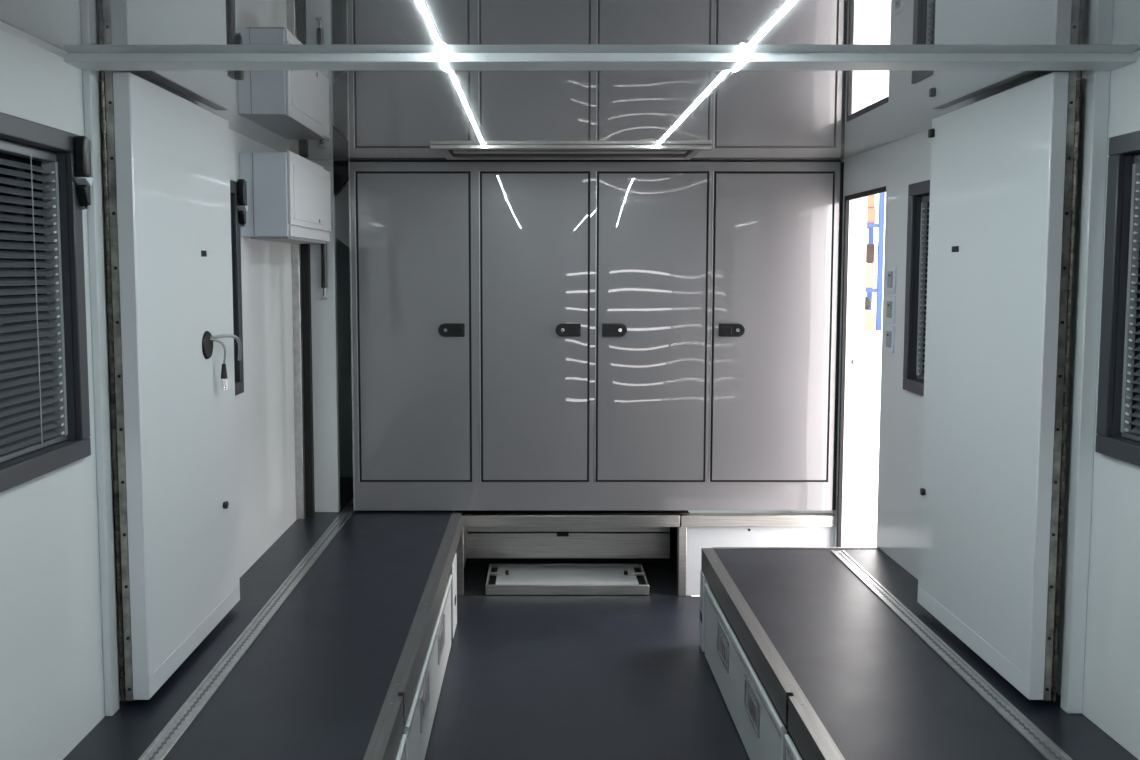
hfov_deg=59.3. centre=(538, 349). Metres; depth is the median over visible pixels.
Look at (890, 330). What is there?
light switch
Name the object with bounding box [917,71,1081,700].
door
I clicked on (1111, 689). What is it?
wall
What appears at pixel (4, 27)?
trim
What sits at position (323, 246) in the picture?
gas strut
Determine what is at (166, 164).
door
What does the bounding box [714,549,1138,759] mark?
floor
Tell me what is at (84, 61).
ceiling beam
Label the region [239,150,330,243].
electrical box
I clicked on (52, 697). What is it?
wall
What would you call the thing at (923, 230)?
blind
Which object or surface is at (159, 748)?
floor track
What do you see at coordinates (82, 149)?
window catch
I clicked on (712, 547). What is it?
trim
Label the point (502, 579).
tray
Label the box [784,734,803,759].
locker
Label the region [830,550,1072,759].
floor track
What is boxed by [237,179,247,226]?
window catch
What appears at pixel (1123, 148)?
window
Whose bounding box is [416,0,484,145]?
recessed light
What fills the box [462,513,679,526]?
trim
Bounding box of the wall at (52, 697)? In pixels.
[0,30,295,759]
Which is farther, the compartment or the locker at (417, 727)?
the compartment
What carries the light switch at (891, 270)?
attached to the wall at (1111, 689)
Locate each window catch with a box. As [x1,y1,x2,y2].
[73,136,92,209]
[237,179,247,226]
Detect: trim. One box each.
[0,21,67,57]
[82,70,118,715]
[291,243,305,519]
[301,158,314,516]
[363,513,461,759]
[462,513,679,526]
[680,513,835,526]
[701,548,844,759]
[712,547,879,548]
[1060,71,1110,713]
[1133,50,1139,57]
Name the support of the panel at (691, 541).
attached to the compartment
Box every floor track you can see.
[138,498,353,759]
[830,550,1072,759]
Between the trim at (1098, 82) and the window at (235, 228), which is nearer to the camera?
the trim at (1098, 82)
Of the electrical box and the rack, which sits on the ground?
the rack
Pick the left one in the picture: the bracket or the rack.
the bracket
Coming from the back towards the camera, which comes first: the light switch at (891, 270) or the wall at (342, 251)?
the wall at (342, 251)
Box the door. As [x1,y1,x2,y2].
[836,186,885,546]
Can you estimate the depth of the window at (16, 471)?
2.33 m
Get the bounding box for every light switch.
[885,325,894,352]
[886,296,895,322]
[887,266,896,292]
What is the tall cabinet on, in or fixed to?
on the floor at (314, 684)
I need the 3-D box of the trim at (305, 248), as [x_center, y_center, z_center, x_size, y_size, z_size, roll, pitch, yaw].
[-1.077,-0.045,4.532,0.086,1.620,0.038,0,5,0]
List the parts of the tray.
lid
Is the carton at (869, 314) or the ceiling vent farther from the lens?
the carton at (869, 314)
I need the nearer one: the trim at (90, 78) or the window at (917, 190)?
the trim at (90, 78)
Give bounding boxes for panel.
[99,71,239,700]
[677,526,833,595]
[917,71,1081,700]
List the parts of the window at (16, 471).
pane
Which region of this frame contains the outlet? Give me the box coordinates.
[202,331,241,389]
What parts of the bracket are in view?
plate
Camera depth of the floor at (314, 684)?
2.92 m
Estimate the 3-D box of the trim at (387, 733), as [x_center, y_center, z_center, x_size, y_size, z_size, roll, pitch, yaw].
[-0.383,0.960,2.675,0.045,0.093,3.983,0,5,0]
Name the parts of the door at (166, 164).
knob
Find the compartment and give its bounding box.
[455,510,688,595]
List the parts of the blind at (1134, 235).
rail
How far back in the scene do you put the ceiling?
2.54 m
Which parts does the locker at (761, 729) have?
latch frame, latch dish, latch frame, latch dish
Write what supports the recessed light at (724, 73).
in the ceiling
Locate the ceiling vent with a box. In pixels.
[430,145,711,159]
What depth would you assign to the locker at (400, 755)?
2.60 m
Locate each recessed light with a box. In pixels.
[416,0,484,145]
[656,71,728,145]
[733,0,796,70]
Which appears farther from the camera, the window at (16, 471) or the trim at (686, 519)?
the trim at (686, 519)
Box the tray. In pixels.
[486,564,648,594]
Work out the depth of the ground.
13.04 m
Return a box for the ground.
[859,295,882,546]
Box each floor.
[63,477,454,759]
[424,596,749,759]
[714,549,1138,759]
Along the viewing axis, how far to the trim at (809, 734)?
2.89 m
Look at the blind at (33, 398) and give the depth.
2.23 m
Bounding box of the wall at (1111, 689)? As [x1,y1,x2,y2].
[791,57,1139,759]
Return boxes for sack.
[865,297,870,309]
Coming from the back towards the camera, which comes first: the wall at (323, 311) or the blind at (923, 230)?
the wall at (323, 311)
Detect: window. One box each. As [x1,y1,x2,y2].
[0,112,90,491]
[230,180,243,395]
[903,180,929,395]
[1095,131,1139,465]
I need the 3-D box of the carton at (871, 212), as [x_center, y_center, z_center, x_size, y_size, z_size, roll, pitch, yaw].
[11.600,-4.835,36.231,0.900,0.564,0.906,0,5,0]
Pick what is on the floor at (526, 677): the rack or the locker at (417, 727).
the locker at (417, 727)
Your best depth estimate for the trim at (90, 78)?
2.48 m
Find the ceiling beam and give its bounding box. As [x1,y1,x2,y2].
[64,53,1136,70]
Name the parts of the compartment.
plate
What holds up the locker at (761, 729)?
on the floor at (526, 677)
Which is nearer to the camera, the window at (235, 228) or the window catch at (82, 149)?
the window catch at (82, 149)
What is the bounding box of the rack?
[865,193,884,329]
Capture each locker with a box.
[394,734,406,759]
[401,575,451,759]
[704,583,790,759]
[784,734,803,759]
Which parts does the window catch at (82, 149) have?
lever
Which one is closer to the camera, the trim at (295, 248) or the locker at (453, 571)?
the locker at (453, 571)
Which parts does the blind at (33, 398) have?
rail, ladder cord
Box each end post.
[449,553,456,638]
[699,571,708,651]
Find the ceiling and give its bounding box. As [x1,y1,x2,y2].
[0,0,1139,161]
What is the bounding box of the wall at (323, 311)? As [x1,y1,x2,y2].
[310,160,339,511]
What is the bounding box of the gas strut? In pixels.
[321,244,327,298]
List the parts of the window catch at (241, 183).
lever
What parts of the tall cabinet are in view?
door, door, door, door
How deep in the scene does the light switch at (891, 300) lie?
3.91 m
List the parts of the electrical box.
plate, lid panel, lid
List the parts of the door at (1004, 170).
knob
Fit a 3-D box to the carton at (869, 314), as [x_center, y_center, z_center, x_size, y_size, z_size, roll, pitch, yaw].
[11.590,-1.096,36.526,0.980,0.704,0.906,0,5,0]
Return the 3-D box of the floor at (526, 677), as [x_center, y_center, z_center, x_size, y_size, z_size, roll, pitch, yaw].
[0.193,1.486,1.321,2.585,0.120,6.800,0,5,0]
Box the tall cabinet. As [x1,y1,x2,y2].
[348,160,843,510]
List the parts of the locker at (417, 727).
latch frame, latch dish, latch frame, latch dish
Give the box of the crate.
[866,244,874,262]
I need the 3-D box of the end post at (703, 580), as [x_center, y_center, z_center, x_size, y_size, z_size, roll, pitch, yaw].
[0.671,1.055,4.040,0.037,0.310,0.080,0,5,0]
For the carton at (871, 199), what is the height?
0.564 m
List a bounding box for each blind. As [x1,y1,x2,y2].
[0,139,67,462]
[916,195,929,379]
[1120,154,1139,441]
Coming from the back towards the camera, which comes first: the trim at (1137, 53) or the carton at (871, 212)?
the carton at (871, 212)
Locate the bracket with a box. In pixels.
[333,161,349,247]
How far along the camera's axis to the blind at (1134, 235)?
2.37 m
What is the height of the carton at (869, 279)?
0.914 m
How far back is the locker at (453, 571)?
4.18 m
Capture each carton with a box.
[864,310,873,329]
[865,263,873,287]
[867,195,874,207]
[867,208,875,222]
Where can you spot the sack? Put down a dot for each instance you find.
(867, 299)

